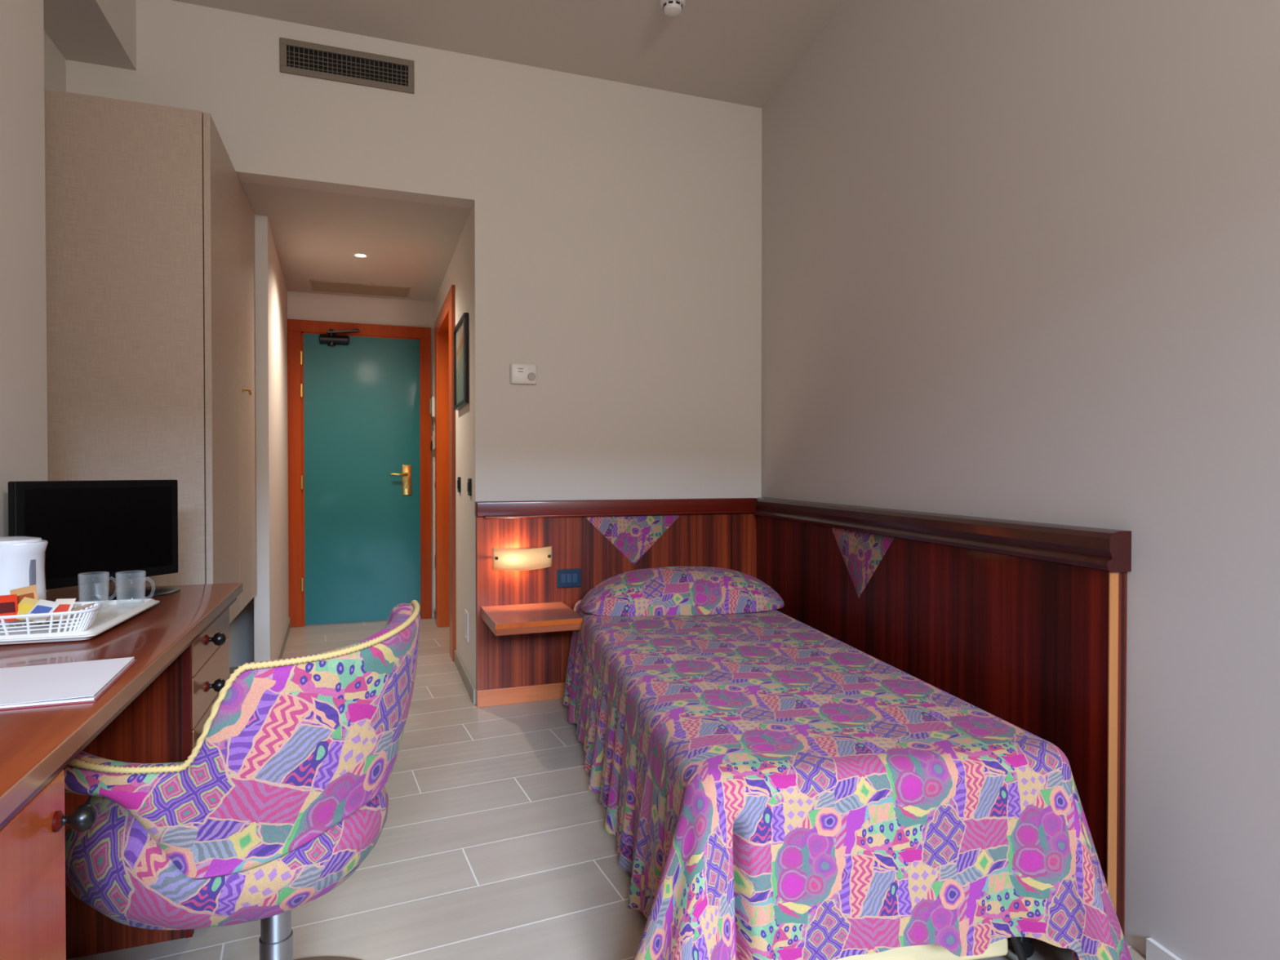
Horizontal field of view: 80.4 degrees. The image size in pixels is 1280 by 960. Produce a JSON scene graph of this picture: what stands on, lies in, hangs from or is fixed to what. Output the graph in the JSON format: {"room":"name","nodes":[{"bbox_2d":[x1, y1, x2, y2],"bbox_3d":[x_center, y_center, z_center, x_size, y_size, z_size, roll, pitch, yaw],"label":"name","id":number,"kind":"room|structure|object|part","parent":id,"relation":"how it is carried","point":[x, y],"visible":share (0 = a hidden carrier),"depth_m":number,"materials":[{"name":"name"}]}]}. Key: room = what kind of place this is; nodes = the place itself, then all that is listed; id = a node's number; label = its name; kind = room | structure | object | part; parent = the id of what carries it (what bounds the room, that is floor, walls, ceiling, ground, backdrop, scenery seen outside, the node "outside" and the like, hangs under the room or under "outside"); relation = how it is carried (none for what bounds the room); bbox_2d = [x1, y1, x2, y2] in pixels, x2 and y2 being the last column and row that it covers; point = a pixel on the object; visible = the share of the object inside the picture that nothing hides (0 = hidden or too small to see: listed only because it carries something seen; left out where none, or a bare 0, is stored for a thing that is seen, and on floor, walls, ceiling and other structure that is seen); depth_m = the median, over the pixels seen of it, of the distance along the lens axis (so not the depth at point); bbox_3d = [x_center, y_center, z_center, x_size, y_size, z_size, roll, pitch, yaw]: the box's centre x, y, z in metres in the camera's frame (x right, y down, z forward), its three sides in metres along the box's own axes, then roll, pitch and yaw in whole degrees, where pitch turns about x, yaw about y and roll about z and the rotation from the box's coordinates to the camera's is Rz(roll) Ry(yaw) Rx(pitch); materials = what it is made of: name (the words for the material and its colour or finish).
{"room":"hotel room","nodes":[
{"label":"hotel room","id":0,"kind":"room"},
{"bbox_2d":[0,0,48,592],"bbox_3d":[-1.229,-0.421,0.119,0.470,3.040,4.264,0,1,-20],"label":"wall","id":1,"kind":"structure","parent":0,"point":[23,294],"depth_m":2.05,"materials":[{"name":"white paint"}]},
{"bbox_2d":[43,0,136,70],"bbox_3d":[-2.002,-1.815,2.592,0.240,0.310,0.943,0,1,-20],"label":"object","id":2,"kind":"structure","parent":1,"relation":"attached to","point":[95,32],"depth_m":2.85,"materials":[{"name":"white paint"}]},
{"bbox_2d":[44,31,66,92],"bbox_3d":[-2.627,-0.462,3.654,0.230,3.040,3.336,0,1,-20],"label":"wall","id":3,"kind":"structure","parent":0,"point":[55,64],"depth_m":2.88,"materials":[{"name":"white paint"}]},
{"bbox_2d":[44,88,257,623],"bbox_3d":[-1.972,-0.364,3.112,0.626,1.877,1.120,0,1,-20],"label":"wardrobe","id":4,"kind":"object","parent":3,"relation":"attached to","point":[150,216],"visible":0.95,"depth_m":2.62,"materials":[{"name":"grey laminate"}]},
{"bbox_3d":[-1.630,-0.363,2.960,0.022,1.872,0.599,0,1,-20],"label":"door","id":5,"kind":"part","parent":4,"relation":"part of","materials":[{"name":"grey laminate"}]},
{"bbox_3d":[-1.819,-0.369,3.488,0.022,1.872,0.516,0,1,-20],"label":"door","id":6,"kind":"part","parent":4,"relation":"part of","materials":[{"name":"grey laminate"}]},
{"bbox_2d":[228,597,254,666],"bbox_3d":[-2.437,-0.134,4.237,0.520,2.370,0.095,0,1,-20],"label":"wall","id":7,"kind":"structure","parent":0,"point":[242,642],"depth_m":4.27,"materials":[{"name":"white paint"}]},
{"bbox_2d":[253,214,288,662],"bbox_3d":[-2.230,-0.137,4.540,0.130,2.370,1.691,0,1,-22],"label":"wall","id":8,"kind":"structure","parent":0,"point":[271,602],"depth_m":3.89,"materials":[{"name":"white paint"}]},
{"bbox_2d":[275,617,290,659],"bbox_3d":[-2.162,1.013,4.572,0.012,0.070,1.677,0,1,-22],"label":"baseboard","id":9,"kind":"structure","parent":8,"relation":"attached to","point":[282,645],"depth_m":4.68,"materials":[{"name":"beige wood"}]},
{"bbox_2d":[240,181,471,302],"bbox_3d":[-2.057,-1.361,4.414,1.825,0.080,2.273,0,1,-20],"label":"ceiling","id":10,"kind":"structure","parent":0,"point":[317,234],"depth_m":4.12,"materials":[{"name":"white paint"}]},
{"bbox_2d":[309,279,410,297],"bbox_3d":[-1.939,-1.327,5.260,0.640,0.006,0.300,0,1,-20],"label":"ceiling vent","id":11,"kind":"object","parent":10,"relation":"in","point":[317,285],"visible":1,"depth_m":5.25,"materials":[{"name":"beige metal"}]},
{"bbox_2d":[352,253,368,257],"bbox_3d":[-1.641,-1.317,4.443,0.090,0.008,0.090,0,1,-20],"label":"recessed light","id":12,"kind":"object","parent":10,"relation":"in","point":[357,255],"visible":1,"depth_m":4.43,"materials":[{"name":"white plastic"}]},
{"bbox_2d":[287,291,435,617],"bbox_3d":[-2.036,-0.149,5.574,1.260,2.370,0.130,0,1,-20],"label":"wall","id":13,"kind":"structure","parent":0,"point":[300,305],"depth_m":5.54,"materials":[{"name":"white paint"}]},
{"bbox_2d":[287,319,431,627],"bbox_3d":[-2.020,-0.047,5.495,0.975,2.168,0.131,0,1,-20],"label":"door","id":14,"kind":"structure","parent":13,"relation":"in","point":[359,417],"depth_m":5.48,"materials":[{"name":"teal paint"}]},
{"bbox_2d":[319,328,359,346],"bbox_3d":[-2.137,-1.018,5.387,0.270,0.122,0.102,0,1,-20],"label":"door closer","id":15,"kind":"object","parent":14,"relation":"attached to","point":[331,338],"depth_m":5.36,"materials":[{"name":"black metal"}]},
{"bbox_3d":[-2.114,-1.053,5.390,0.218,0.052,0.071,0,1,-25],"label":"arm","id":16,"kind":"part","parent":15,"relation":"part of","materials":[{"name":"black plastic"}]},
{"bbox_3d":[-1.754,0.000,5.554,0.147,0.223,0.061,0,1,-20],"label":"handle","id":17,"kind":"part","parent":14,"relation":"part of","materials":[{"name":"gold metal"}]},
{"bbox_2d":[66,0,761,688],"bbox_3d":[-0.685,-0.462,3.645,3.420,3.040,0.120,0,1,-20],"label":"wall","id":18,"kind":"structure","parent":0,"point":[616,227],"depth_m":3.68,"materials":[{"name":"white paint"}]},
{"bbox_2d":[280,37,414,93],"bbox_3d":[-1.286,-1.827,3.344,0.554,0.146,0.012,0,1,-20],"label":"air vent","id":19,"kind":"object","parent":18,"relation":"in","point":[300,58],"visible":1,"depth_m":3.34,"materials":[{"name":"grey metal"}]},
{"bbox_2d":[510,362,537,384],"bbox_3d":[-0.554,-0.507,3.611,0.128,0.100,0.032,0,1,-20],"label":"thermostat","id":20,"kind":"object","parent":18,"relation":"attached to","point":[520,373],"visible":1,"depth_m":3.60,"materials":[{"name":"white plastic"}]},
{"bbox_2d":[475,497,756,707],"bbox_3d":[-0.070,0.577,3.777,1.475,0.959,0.070,0,1,-20],"label":"wood panel","id":21,"kind":"object","parent":18,"relation":"attached to","point":[604,539],"visible":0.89,"depth_m":3.66,"materials":[{"name":"brown wood"}]},
{"bbox_2d":[492,546,552,570],"bbox_3d":[-0.550,0.368,3.553,0.286,0.104,0.073,0,1,-20],"label":"wall sconce","id":22,"kind":"object","parent":21,"relation":"attached to","point":[507,559],"visible":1,"depth_m":3.52,"materials":[{"name":"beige glass"}]},
{"bbox_2d":[480,601,582,635],"bbox_3d":[-0.487,0.616,3.387,0.388,0.050,0.434,0,1,-20],"label":"shelf","id":23,"kind":"object","parent":21,"relation":"attached to","point":[532,618],"visible":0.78,"depth_m":3.24,"materials":[{"name":"brown wood"}]},
{"bbox_2d":[556,568,581,587],"bbox_3d":[-0.343,0.475,3.660,0.120,0.090,0.014,0,1,-20],"label":"wall socket","id":24,"kind":"object","parent":21,"relation":"attached to","point":[566,578],"visible":1,"depth_m":3.65,"materials":[{"name":"blue plastic"}]},
{"bbox_3d":[-0.075,0.137,3.771,1.465,0.079,0.070,0,1,-20],"label":"rail","id":25,"kind":"part","parent":21,"relation":"part of","materials":[{"name":"red wood"}]},
{"bbox_2d":[434,208,472,682],"bbox_3d":[-1.117,-0.139,4.696,0.125,2.370,2.143,0,1,-20],"label":"wall","id":26,"kind":"structure","parent":0,"point":[459,273],"depth_m":3.99,"materials":[{"name":"white paint"}]},
{"bbox_2d":[429,396,435,431],"bbox_3d":[-1.529,-0.488,5.587,0.045,0.252,0.050,0,1,-20],"label":"phone","id":27,"kind":"object","parent":26,"relation":"attached to","point":[432,402],"visible":0.85,"depth_m":5.57,"materials":[{"name":"white plastic"}]},
{"bbox_2d":[430,435,435,450],"bbox_3d":[-1.535,-0.271,5.615,0.038,0.107,0.087,0,1,-20],"label":"bunch","id":28,"kind":"object","parent":26,"relation":"hanging from","point":[431,436],"visible":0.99,"depth_m":5.60,"materials":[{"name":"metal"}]},
{"bbox_2d":[434,284,456,662],"bbox_3d":[-1.210,-0.043,4.932,0.150,2.172,1.178,0,1,-20],"label":"door","id":29,"kind":"structure","parent":26,"relation":"in","point":[445,322],"depth_m":5.32,"materials":[{"name":"orange wood"}]},
{"bbox_2d":[457,476,461,492],"bbox_3d":[-0.994,0.025,4.152,0.013,0.084,0.080,0,1,-20],"label":"light switch","id":30,"kind":"object","parent":26,"relation":"attached to","point":[458,477],"visible":1,"depth_m":4.12,"materials":[{"name":"black plastic"}]},
{"bbox_2d":[453,312,468,410],"bbox_3d":[-0.946,-0.611,3.994,0.024,0.450,0.480,0,1,-20],"label":"framed picture","id":31,"kind":"object","parent":26,"relation":"attached to","point":[461,329],"visible":1,"depth_m":3.96,"materials":[{"name":"black plastic"}]},
{"bbox_2d":[456,321,463,404],"bbox_3d":[-0.941,-0.611,3.996,0.010,0.414,0.444,0,1,-20],"label":"print","id":32,"kind":"object","parent":31,"relation":"attached to","point":[460,326],"depth_m":4.02},
{"bbox_2d":[453,650,475,704],"bbox_3d":[-0.921,1.020,3.962,0.012,0.070,0.843,0,1,-20],"label":"baseboard","id":33,"kind":"structure","parent":26,"relation":"attached to","point":[471,690],"depth_m":3.86,"materials":[{"name":"grey tile"}]},
{"bbox_2d":[464,608,468,642],"bbox_3d":[-0.891,0.746,3.881,0.007,0.150,0.130,0,1,-20],"label":"cover plate","id":34,"kind":"object","parent":26,"relation":"attached to","point":[466,614],"visible":1,"depth_m":3.86,"materials":[{"name":"white plastic"}]},
{"bbox_2d":[466,478,471,495],"bbox_3d":[-0.839,0.034,3.721,0.013,0.084,0.080,0,1,-20],"label":"light switch","id":35,"kind":"object","parent":26,"relation":"attached to","point":[469,480],"visible":1,"depth_m":3.69,"materials":[{"name":"black plastic"}]},
{"bbox_2d":[172,0,845,108],"bbox_3d":[0.087,-2.003,1.139,3.650,0.100,5.327,0,1,-20],"label":"ceiling","id":36,"kind":"structure","parent":0,"point":[735,51],"depth_m":3.33,"materials":[{"name":"white paint"}]},
{"bbox_2d":[660,0,685,16],"bbox_3d":[0.134,-1.947,3.108,0.104,0.058,0.104,0,1,-20],"label":"smoke detector","id":37,"kind":"object","parent":36,"relation":"attached to","point":[670,7],"visible":1,"depth_m":3.09,"materials":[{"name":"white plastic"}]},
{"bbox_2d":[66,617,1146,959],"bbox_3d":[-0.314,1.124,2.291,3.650,0.100,7.700,0,1,-20],"label":"floor","id":38,"kind":"structure","parent":0,"point":[493,842],"depth_m":2.15,"materials":[{"name":"grey tile"}]},
{"bbox_2d":[0,582,243,959],"bbox_3d":[-1.036,0.713,1.086,0.536,0.750,2.600,0,1,-20],"label":"writing desk","id":39,"kind":"object","parent":38,"relation":"on","point":[157,711],"visible":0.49,"depth_m":1.45,"materials":[{"name":"brown wood"}]},
{"bbox_3d":[-0.697,0.733,0.774,0.017,0.677,0.536,0,1,-20],"label":"cabinet door","id":40,"kind":"part","parent":39,"relation":"part of","materials":[{"name":"orange wood"}]},
{"bbox_2d":[0,657,137,710],"bbox_3d":[-1.008,0.331,1.225,0.290,0.009,0.270,0,1,-20],"label":"folder","id":41,"kind":"object","parent":39,"relation":"on","point":[82,682],"visible":1,"depth_m":1.23,"materials":[{"name":"white paper"}]},
{"bbox_3d":[-0.747,0.449,1.001,0.047,0.035,0.035,0,1,-20],"label":"knob","id":42,"kind":"part","parent":39,"relation":"part of","materials":[{"name":"black plastic"}]},
{"bbox_2d":[0,598,159,644],"bbox_3d":[-1.347,0.320,1.717,0.336,0.020,0.444,0,1,-17],"label":"serving tray","id":43,"kind":"object","parent":39,"relation":"on","point":[112,613],"visible":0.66,"depth_m":1.68,"materials":[{"name":"white plastic"}]},
{"bbox_2d":[0,536,48,622],"bbox_3d":[-1.459,0.226,1.731,0.180,0.191,0.145,0,1,-23],"label":"electric kettle","id":44,"kind":"object","parent":43,"relation":"on","point":[22,558],"visible":0.54,"depth_m":1.70,"materials":[{"name":"white plastic"}]},
{"bbox_3d":[-1.446,0.136,1.735,0.120,0.011,0.120,0,1,10],"label":"lid","id":45,"kind":"part","parent":44,"relation":"part of","materials":[{"name":"white plastic"}]},
{"bbox_2d":[0,601,102,635],"bbox_3d":[-1.284,0.299,1.609,0.227,0.048,0.137,0,1,-26],"label":"plastic basket","id":46,"kind":"object","parent":43,"relation":"on","point":[89,615],"visible":0.76,"depth_m":1.59,"materials":[{"name":"white plastic"}]},
{"bbox_2d":[0,594,18,622],"bbox_3d":[-1.332,0.270,1.591,0.036,0.051,0.040,-1,1,-44],"label":"sachet","id":47,"kind":"object","parent":46,"relation":"in","point":[8,603],"visible":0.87,"depth_m":1.59,"materials":[{"name":"red paper"}]},
{"bbox_2d":[9,584,38,604],"bbox_3d":[-1.329,0.259,1.635,0.056,0.062,0.028,0,1,-28],"label":"sachet","id":48,"kind":"object","parent":46,"relation":"in","point":[30,592],"visible":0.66,"depth_m":1.64,"materials":[{"name":"brown paper"}]},
{"bbox_2d":[16,596,39,622],"bbox_3d":[-1.301,0.276,1.610,0.058,0.048,0.041,0,1,-8],"label":"sachet","id":49,"kind":"object","parent":46,"relation":"in","point":[26,604],"visible":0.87,"depth_m":1.61,"materials":[{"name":"yellow paper"}]},
{"bbox_2d":[22,599,61,622],"bbox_3d":[-1.268,0.278,1.605,0.050,0.043,0.042,0,1,-2],"label":"sachet","id":50,"kind":"object","parent":46,"relation":"in","point":[42,606],"visible":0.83,"depth_m":1.61,"materials":[{"name":"grey paper"}]},
{"bbox_2d":[47,598,75,620],"bbox_3d":[-1.238,0.277,1.620,0.038,0.039,0.035,0,1,-10],"label":"sachet","id":51,"kind":"object","parent":46,"relation":"in","point":[66,605],"visible":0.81,"depth_m":1.62,"materials":[{"name":"beige paper"}]},
{"bbox_2d":[36,604,89,623],"bbox_3d":[-1.320,0.306,1.740,0.100,0.030,0.060,0,1,-32],"label":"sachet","id":52,"kind":"object","parent":46,"relation":"in","point":[78,606],"visible":0.09,"depth_m":1.73,"materials":[{"name":"paper"}]},
{"bbox_2d":[71,603,95,611],"bbox_3d":[-1.216,0.278,1.643,0.053,0.015,0.018,-1,1,-40],"label":"sachet","id":53,"kind":"object","parent":46,"relation":"in","point":[91,604],"visible":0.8,"depth_m":1.64,"materials":[{"name":"beige paper"}]},
{"bbox_2d":[8,480,180,601],"bbox_3d":[-1.467,0.164,2.075,0.190,0.325,0.428,0,1,23],"label":"television","id":54,"kind":"object","parent":39,"relation":"on","point":[95,531],"visible":0.92,"depth_m":2.07,"materials":[{"name":"black plastic"}]},
{"bbox_3d":[-1.067,0.730,1.789,0.014,0.700,0.018,0,1,-20],"label":"pedestal post","id":55,"kind":"part","parent":39,"relation":"part of","materials":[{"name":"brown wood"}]},
{"bbox_3d":[-1.153,0.531,2.033,0.012,0.122,0.499,0,1,-20],"label":"drawer","id":56,"kind":"part","parent":39,"relation":"part of","materials":[{"name":"brown wood"}]},
{"bbox_3d":[-1.153,0.425,2.032,0.012,0.083,0.499,0,1,-20],"label":"drawer","id":57,"kind":"part","parent":39,"relation":"part of","materials":[{"name":"brown wood"}]},
{"bbox_3d":[-1.153,0.656,2.035,0.012,0.122,0.499,0,1,-20],"label":"drawer","id":58,"kind":"part","parent":39,"relation":"part of","materials":[{"name":"brown wood"}]},
{"bbox_3d":[-1.092,0.530,1.948,0.047,0.035,0.035,0,1,-20],"label":"knob","id":59,"kind":"part","parent":39,"relation":"part of","materials":[{"name":"black plastic"}]},
{"bbox_3d":[-1.092,0.410,1.947,0.047,0.035,0.035,0,1,-20],"label":"knob","id":60,"kind":"part","parent":39,"relation":"part of","materials":[{"name":"black plastic"}]},
{"bbox_2d":[62,600,420,959],"bbox_3d":[-0.759,0.670,1.479,0.632,0.827,0.628,0,1,-20],"label":"swivel armchair","id":61,"kind":"object","parent":38,"relation":"on","point":[281,796],"visible":0.99,"depth_m":1.24,"materials":[{"name":"multicoloured fabric"}]},
{"bbox_3d":[-0.701,1.077,1.461,0.500,0.012,0.500,0,1,-20],"label":"plate","id":62,"kind":"part","parent":61,"relation":"part of","materials":[{"name":"grey metal"}]},
{"bbox_2d":[835,936,1034,959],"bbox_3d":[0.328,0.838,2.603,0.759,0.464,2.089,0,1,-11],"label":"bed","id":63,"kind":"object","parent":38,"relation":"on","point":[1024,947],"visible":0.12,"depth_m":1.63,"materials":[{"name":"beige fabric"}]},
{"bbox_2d":[562,599,1132,959],"bbox_3d":[0.320,0.811,2.530,1.158,0.493,2.268,0,1,-11],"label":"bedspread","id":64,"kind":"object","parent":63,"relation":"on","point":[771,786],"visible":0.88,"depth_m":1.58,"materials":[{"name":"multicoloured fabric"}]},
{"bbox_2d":[580,566,784,616],"bbox_3d":[0.188,0.474,3.391,0.910,0.171,0.500,0,1,-11],"label":"pillow","id":65,"kind":"object","parent":64,"relation":"on","point":[667,590],"visible":1,"depth_m":3.19,"materials":[{"name":"multicoloured fabric"}]},
{"bbox_3d":[0.868,0.946,1.712,0.048,0.268,0.028,0,1,-11],"label":"leg","id":66,"kind":"part","parent":63,"relation":"part of","materials":[{"name":"black plastic"}]},
{"bbox_2d":[761,0,1279,959],"bbox_3d":[1.244,-0.438,1.533,0.120,3.040,5.422,0,1,-12],"label":"wall","id":67,"kind":"structure","parent":0,"point":[1020,259],"depth_m":1.88,"materials":[{"name":"white paint"}]},
{"bbox_2d":[753,497,1131,937],"bbox_3d":[0.868,0.586,2.883,0.066,0.962,2.317,0,1,-12],"label":"wood panel","id":68,"kind":"object","parent":67,"relation":"attached to","point":[1024,623],"visible":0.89,"depth_m":2.16,"materials":[{"name":"brown wood"}]},
{"bbox_3d":[0.868,0.152,2.878,0.065,0.094,2.317,0,1,-12],"label":"rail","id":69,"kind":"part","parent":68,"relation":"part of","materials":[{"name":"brown wood"}]},
{"bbox_2d":[1146,937,1182,959],"bbox_3d":[1.406,1.071,0.387,0.012,0.050,2.683,0,1,-11],"label":"baseboard","id":70,"kind":"structure","parent":67,"relation":"attached to","point":[1154,950],"depth_m":1.68,"materials":[{"name":"white plastic"}]}
]}

